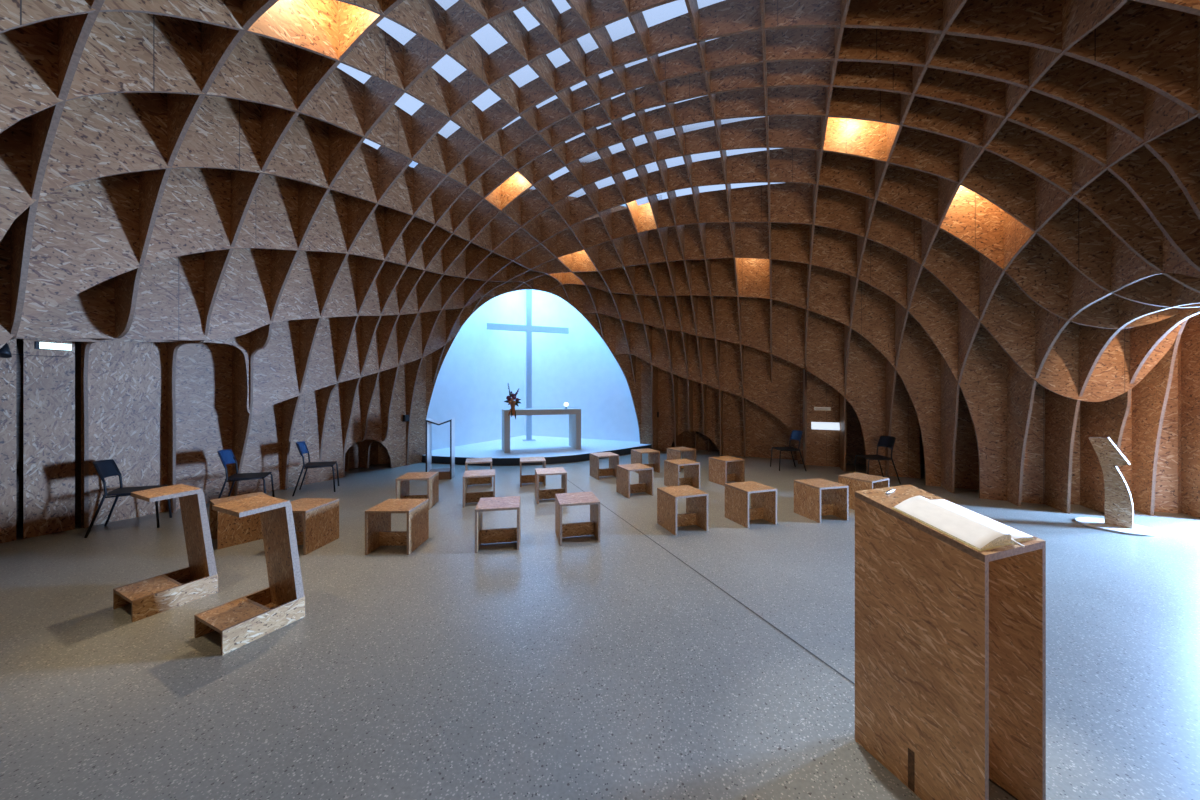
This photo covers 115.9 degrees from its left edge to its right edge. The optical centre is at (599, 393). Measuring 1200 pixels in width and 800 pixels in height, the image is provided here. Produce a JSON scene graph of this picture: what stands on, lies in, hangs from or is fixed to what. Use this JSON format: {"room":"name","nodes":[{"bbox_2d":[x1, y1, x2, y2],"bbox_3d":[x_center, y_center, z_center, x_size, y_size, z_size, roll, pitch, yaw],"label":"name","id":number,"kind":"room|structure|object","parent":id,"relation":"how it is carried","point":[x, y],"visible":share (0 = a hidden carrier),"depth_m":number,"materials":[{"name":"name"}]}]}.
{"room":"house of worship","nodes":[
{"label":"house of worship","id":0,"kind":"room"},
{"bbox_2d":[0,339,425,542],"bbox_3d":[-6.522,-0.230,4.942,0.780,3.700,9.350,0,0,25],"label":"wall","id":1,"kind":"structure","parent":0,"point":[127,381],"depth_m":4.97,"materials":[{"name":"brown wood"}]},
{"bbox_2d":[34,341,70,350],"bbox_3d":[-5.633,-0.491,3.869,0.046,0.075,0.215,0,0,25],"label":"exit light","id":2,"kind":"object","parent":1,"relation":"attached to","point":[37,345],"visible":1,"depth_m":3.85,"materials":[{"name":"white plastic"}]},
{"bbox_2d":[409,161,524,449],"bbox_3d":[-3.724,-2.130,11.003,0.050,7.500,4.900,0,0,25],"label":"wall","id":3,"kind":"structure","parent":0,"point":[471,387],"depth_m":11.29,"materials":[{"name":"white paint"}]},
{"bbox_2d":[378,167,640,463],"bbox_3d":[-1.474,-1.880,10.012,12.000,7.000,0.050,0,0,-20],"label":"wall","id":4,"kind":"structure","parent":0,"point":[541,283],"depth_m":10.26,"materials":[{"name":"white paint"}]},
{"bbox_2d":[422,435,651,465],"bbox_3d":[-1.476,1.535,9.966,4.900,0.170,4.850,0,0,25],"label":"platform","id":5,"kind":"structure","parent":0,"point":[555,450],"depth_m":9.64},
{"bbox_2d":[487,290,568,440],"bbox_3d":[-2.224,-0.903,11.760,2.540,4.707,0.280,0,0,-20],"label":"cross","id":6,"kind":"object","parent":5,"relation":"on","point":[528,328],"visible":0.96,"depth_m":11.71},
{"bbox_2d":[502,408,580,452],"bbox_3d":[-1.548,0.921,9.913,1.970,1.057,0.750,0,0,-20],"label":"altar table","id":7,"kind":"object","parent":5,"relation":"on","point":[574,413],"visible":0.99,"depth_m":9.71,"materials":[{"name":"wood"}]},
{"bbox_2d":[504,383,520,418],"bbox_3d":[-2.177,0.177,9.339,0.450,0.912,0.235,0,0,0],"label":"flower arrangement","id":8,"kind":"object","parent":7,"relation":"on","point":[512,403],"visible":1,"depth_m":9.31,"materials":[{"name":"multicoloured plant"}]},
{"bbox_2d":[525,195,661,441],"bbox_3d":[-0.405,-2.130,12.169,4.950,7.500,0.050,0,0,25],"label":"wall","id":9,"kind":"structure","parent":0,"point":[577,368],"depth_m":12.33,"materials":[{"name":"white paint"}]},
{"bbox_2d":[0,0,1199,527],"bbox_3d":[0.045,-1.260,3.179,15.260,5.760,18.785,0,0,25],"label":"ceiling","id":10,"kind":"structure","parent":0,"point":[978,227],"depth_m":4.65,"materials":[{"name":"brown wood"}]},
{"bbox_2d":[0,343,62,357],"bbox_3d":[-5.443,-0.450,3.608,0.096,0.231,0.404,0,0,25],"label":"spotlight","id":11,"kind":"object","parent":10,"relation":"attached to","point":[5,352],"visible":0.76,"depth_m":3.48,"materials":[{"name":"black metal"}]},
{"bbox_2d":[403,415,408,421],"bbox_3d":[-4.352,0.541,8.421,0.090,0.150,0.104,0,0,25],"label":"wall speaker","id":12,"kind":"object","parent":10,"relation":"attached to","point":[405,417],"visible":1,"depth_m":8.38,"materials":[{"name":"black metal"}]},
{"bbox_2d":[520,130,692,213],"bbox_3d":[0.049,-3.765,5.476,5.669,0.773,5.651,0,0,25],"label":"window","id":13,"kind":"structure","parent":10,"relation":"attached to","point":[583,161],"depth_m":6.55,"materials":[{"name":"clear glass"}]},
{"bbox_2d":[0,450,1199,799],"bbox_3d":[1.000,1.620,5.000,30.000,0.001,26.000,0,0,0],"label":"floor","id":14,"kind":"structure","parent":0,"point":[582,668],"depth_m":2.31,"materials":[{"name":"grey concrete"}]},
{"bbox_2d":[84,459,171,537],"bbox_3d":[-5.710,1.207,4.578,0.568,0.833,0.487,0,0,-36],"label":"chair","id":15,"kind":"object","parent":14,"relation":"on","point":[104,468],"visible":0.91,"depth_m":4.54,"materials":[{"name":"black metal"}]},
{"bbox_2d":[113,484,217,621],"bbox_3d":[-3.398,1.185,2.951,0.400,0.869,0.450,0,0,26],"label":"kneeler","id":16,"kind":"object","parent":14,"relation":"on","point":[148,597],"visible":1,"depth_m":2.97,"materials":[{"name":"brown wood"}]},
{"bbox_2d":[209,492,268,548],"bbox_3d":[-4.030,1.399,4.220,0.443,0.443,0.443,0,0,36],"label":"stool","id":17,"kind":"object","parent":14,"relation":"on","point":[229,530],"visible":0.59,"depth_m":4.08,"materials":[{"name":"brown wood"}]},
{"bbox_2d":[217,449,274,498],"bbox_3d":[-5.082,1.207,5.381,0.568,0.833,0.487,0,0,-30],"label":"chair","id":18,"kind":"object","parent":14,"relation":"on","point":[226,456],"visible":0.91,"depth_m":5.34,"materials":[{"name":"black metal"}]},
{"bbox_2d":[194,495,304,654],"bbox_3d":[-2.422,1.185,2.615,0.400,0.869,0.450,0,0,26],"label":"kneeler","id":19,"kind":"object","parent":14,"relation":"on","point":[241,621],"visible":1,"depth_m":2.64,"materials":[{"name":"brown wood"}]},
{"bbox_2d":[290,498,338,554],"bbox_3d":[-3.169,1.399,4.017,0.443,0.443,0.443,0,0,4],"label":"stool","id":20,"kind":"object","parent":14,"relation":"on","point":[316,520],"visible":0.62,"depth_m":4.01,"materials":[{"name":"brown wood"}]},
{"bbox_2d":[292,441,338,495],"bbox_3d":[-4.733,1.207,6.282,0.568,0.833,0.487,0,0,-28],"label":"chair","id":21,"kind":"object","parent":14,"relation":"on","point":[302,447],"visible":1,"depth_m":6.23,"materials":[{"name":"black metal"}]},
{"bbox_2d":[365,499,428,554],"bbox_3d":[-2.146,1.399,3.999,0.443,0.443,0.443,0,0,-1],"label":"stool","id":22,"kind":"object","parent":14,"relation":"on","point":[378,532],"visible":1,"depth_m":3.97,"materials":[{"name":"brown wood"}]},
{"bbox_2d":[396,472,438,508],"bbox_3d":[-2.636,1.399,5.443,0.443,0.443,0.443,0,0,-7],"label":"stool","id":23,"kind":"object","parent":14,"relation":"on","point":[403,482],"visible":0.74,"depth_m":5.42,"materials":[{"name":"brown wood"}]},
{"bbox_2d":[426,418,454,479],"bbox_3d":[-3.081,1.046,7.260,0.460,1.147,0.360,0,0,-12],"label":"stand","id":24,"kind":"object","parent":14,"relation":"on","point":[444,473],"visible":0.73,"depth_m":7.14,"materials":[{"name":"white paint"}]},
{"bbox_2d":[465,457,491,486],"bbox_3d":[-2.160,1.399,6.707,0.443,0.443,0.443,0,0,-17],"label":"stool","id":25,"kind":"object","parent":14,"relation":"on","point":[482,480],"visible":0.73,"depth_m":6.68,"materials":[{"name":"brown wood"}]},
{"bbox_2d":[463,469,494,507],"bbox_3d":[-1.797,1.399,5.610,0.443,0.443,0.443,0,0,-15],"label":"stool","id":26,"kind":"object","parent":14,"relation":"on","point":[471,497],"visible":0.88,"depth_m":5.56,"materials":[{"name":"brown wood"}]},
{"bbox_2d":[475,496,519,552],"bbox_3d":[-1.097,1.399,4.079,0.443,0.443,0.443,0,0,-10],"label":"stool","id":27,"kind":"object","parent":14,"relation":"on","point":[482,536],"visible":1,"depth_m":4.05,"materials":[{"name":"brown wood"}]},
{"bbox_2d":[520,456,545,486],"bbox_3d":[-1.225,1.399,6.810,0.443,0.443,0.443,0,0,-13],"label":"stool","id":28,"kind":"object","parent":14,"relation":"on","point":[523,478],"visible":0.94,"depth_m":6.76,"materials":[{"name":"brown wood"}]},
{"bbox_2d":[535,467,566,503],"bbox_3d":[-0.761,1.399,5.780,0.443,0.443,0.443,0,0,-14],"label":"stool","id":29,"kind":"object","parent":14,"relation":"on","point":[544,493],"visible":0.84,"depth_m":5.75,"materials":[{"name":"brown wood"}]},
{"bbox_2d":[555,492,599,545],"bbox_3d":[-0.262,1.399,4.266,0.443,0.443,0.443,0,0,-13],"label":"stool","id":30,"kind":"object","parent":14,"relation":"on","point":[592,527],"visible":1,"depth_m":4.23,"materials":[{"name":"brown wood"}]},
{"bbox_2d":[590,452,618,479],"bbox_3d":[0.081,1.399,7.361,0.443,0.443,0.443,0,0,-23],"label":"stool","id":31,"kind":"object","parent":14,"relation":"on","point":[595,472],"visible":0.93,"depth_m":7.33,"materials":[{"name":"brown wood"}]},
{"bbox_2d":[616,463,652,498],"bbox_3d":[0.561,1.399,6.104,0.443,0.443,0.443,0,0,-23],"label":"stool","id":32,"kind":"object","parent":14,"relation":"on","point":[623,486],"visible":1,"depth_m":6.08,"materials":[{"name":"brown wood"}]},
{"bbox_2d":[631,448,659,473],"bbox_3d":[0.944,1.399,7.837,0.443,0.443,0.443,0,0,-23],"label":"stool","id":33,"kind":"object","parent":14,"relation":"on","point":[636,454],"visible":0.78,"depth_m":7.81,"materials":[{"name":"brown wood"}]},
{"bbox_2d":[667,447,695,471],"bbox_3d":[1.754,1.399,8.095,0.443,0.443,0.443,0,0,-28],"label":"stool","id":34,"kind":"object","parent":14,"relation":"on","point":[673,453],"visible":0.65,"depth_m":8.07,"materials":[{"name":"brown wood"}]},
{"bbox_2d":[664,459,699,488],"bbox_3d":[1.426,1.399,6.548,0.443,0.443,0.443,0,0,-22],"label":"stool","id":35,"kind":"object","parent":14,"relation":"on","point":[671,467],"visible":0.86,"depth_m":6.53,"materials":[{"name":"brown wood"}]},
{"bbox_2d":[657,485,707,535],"bbox_3d":[0.999,1.399,4.577,0.443,0.443,0.443,0,0,-19],"label":"stool","id":36,"kind":"object","parent":14,"relation":"on","point":[696,513],"visible":1,"depth_m":4.54,"materials":[{"name":"brown wood"}]},
{"bbox_2d":[709,456,744,485],"bbox_3d":[2.315,1.399,6.875,0.443,0.443,0.443,0,0,-24],"label":"stool","id":37,"kind":"object","parent":14,"relation":"on","point":[722,469],"visible":0.91,"depth_m":6.84,"materials":[{"name":"brown wood"}]},
{"bbox_2d":[725,481,776,527],"bbox_3d":[1.920,1.399,4.803,0.443,0.443,0.443,0,0,-18],"label":"stool","id":38,"kind":"object","parent":14,"relation":"on","point":[763,497],"visible":1,"depth_m":4.77,"materials":[{"name":"brown wood"}]},
{"bbox_2d":[770,430,805,470],"bbox_3d":[4.057,1.207,8.119,0.568,0.833,0.487,0,0,2],"label":"chair","id":39,"kind":"object","parent":14,"relation":"on","point":[796,434],"visible":1,"depth_m":8.11,"materials":[{"name":"black metal"}]},
{"bbox_2d":[568,480,1017,799],"bbox_3d":[0.732,1.619,3.784,3.757,0.001,9.176,0,0,0],"label":"trim","id":40,"kind":"structure","parent":14,"relation":"on","point":[990,780],"depth_m":2.60,"materials":[{"name":"grey metal"}]},
{"bbox_2d":[794,478,848,522],"bbox_3d":[2.919,1.399,4.977,0.443,0.443,0.443,0,0,-14],"label":"stool","id":41,"kind":"object","parent":14,"relation":"on","point":[814,499],"visible":1,"depth_m":4.93,"materials":[{"name":"brown wood"}]},
{"bbox_2d":[838,472,888,509],"bbox_3d":[3.751,1.399,5.349,0.443,0.443,0.443,0,0,-28],"label":"stool","id":42,"kind":"object","parent":14,"relation":"on","point":[856,481],"visible":0.52,"depth_m":5.28,"materials":[{"name":"brown wood"}]},
{"bbox_2d":[853,436,900,483],"bbox_3d":[5.157,1.207,7.016,0.568,0.833,0.487,0,0,6],"label":"chair","id":43,"kind":"object","parent":14,"relation":"on","point":[884,441],"visible":0.94,"depth_m":7.00,"materials":[{"name":"black metal"}]},
{"bbox_2d":[855,485,1045,799],"bbox_3d":[1.453,1.038,1.601,0.387,1.165,0.470,0,0,-19],"label":"lectern","id":44,"kind":"object","parent":14,"relation":"on","point":[950,634],"visible":0.89,"depth_m":1.50,"materials":[{"name":"brown wood"}]},
{"bbox_2d":[892,496,1034,550],"bbox_3d":[1.469,0.505,1.517,0.346,0.117,0.324,0,0,-19],"label":"open book","id":45,"kind":"object","parent":44,"relation":"on","point":[977,531],"visible":1,"depth_m":1.47,"materials":[{"name":"paper"}]},
{"bbox_2d":[1075,437,1159,535],"bbox_3d":[6.273,1.077,4.574,0.610,1.086,0.610,0,0,-26],"label":"lectern","id":46,"kind":"object","parent":14,"relation":"on","point":[1119,511],"visible":1,"depth_m":4.56,"materials":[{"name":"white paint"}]},
{"bbox_2d":[641,359,923,466],"bbox_3d":[5.426,-0.180,7.942,10.290,3.600,3.200,0,0,25],"label":"wall","id":47,"kind":"structure","parent":0,"point":[765,431],"depth_m":9.77,"materials":[{"name":"brown wood"}]},
{"bbox_2d":[814,407,830,409],"bbox_3d":[5.002,0.331,8.440,0.320,0.072,0.012,0,0,25],"label":"wall plaque","id":48,"kind":"object","parent":47,"relation":"attached to","point":[815,408],"visible":1,"depth_m":8.44,"materials":[{"name":"white paint"}]},
{"bbox_2d":[811,422,839,429],"bbox_3d":[5.023,0.713,8.373,0.540,0.160,0.115,0,0,25],"label":"wall lamp","id":49,"kind":"object","parent":47,"relation":"attached to","point":[814,425],"visible":1,"depth_m":8.35,"materials":[{"name":"white plastic"}]},
{"bbox_2d":[1071,349,1177,513],"bbox_3d":[7.117,-0.530,5.448,1.600,4.300,0.040,0,0,25],"label":"wall","id":50,"kind":"structure","parent":0,"point":[1166,487],"depth_m":5.14,"materials":[{"name":"brown wood"}]},
{"bbox_2d":[1178,338,1180,512],"bbox_3d":[8.560,-0.530,5.333,1.537,4.300,0.040,0,0,-17],"label":"wall","id":51,"kind":"structure","parent":0,"point":[1179,345],"depth_m":5.10,"materials":[{"name":"brown wood"}]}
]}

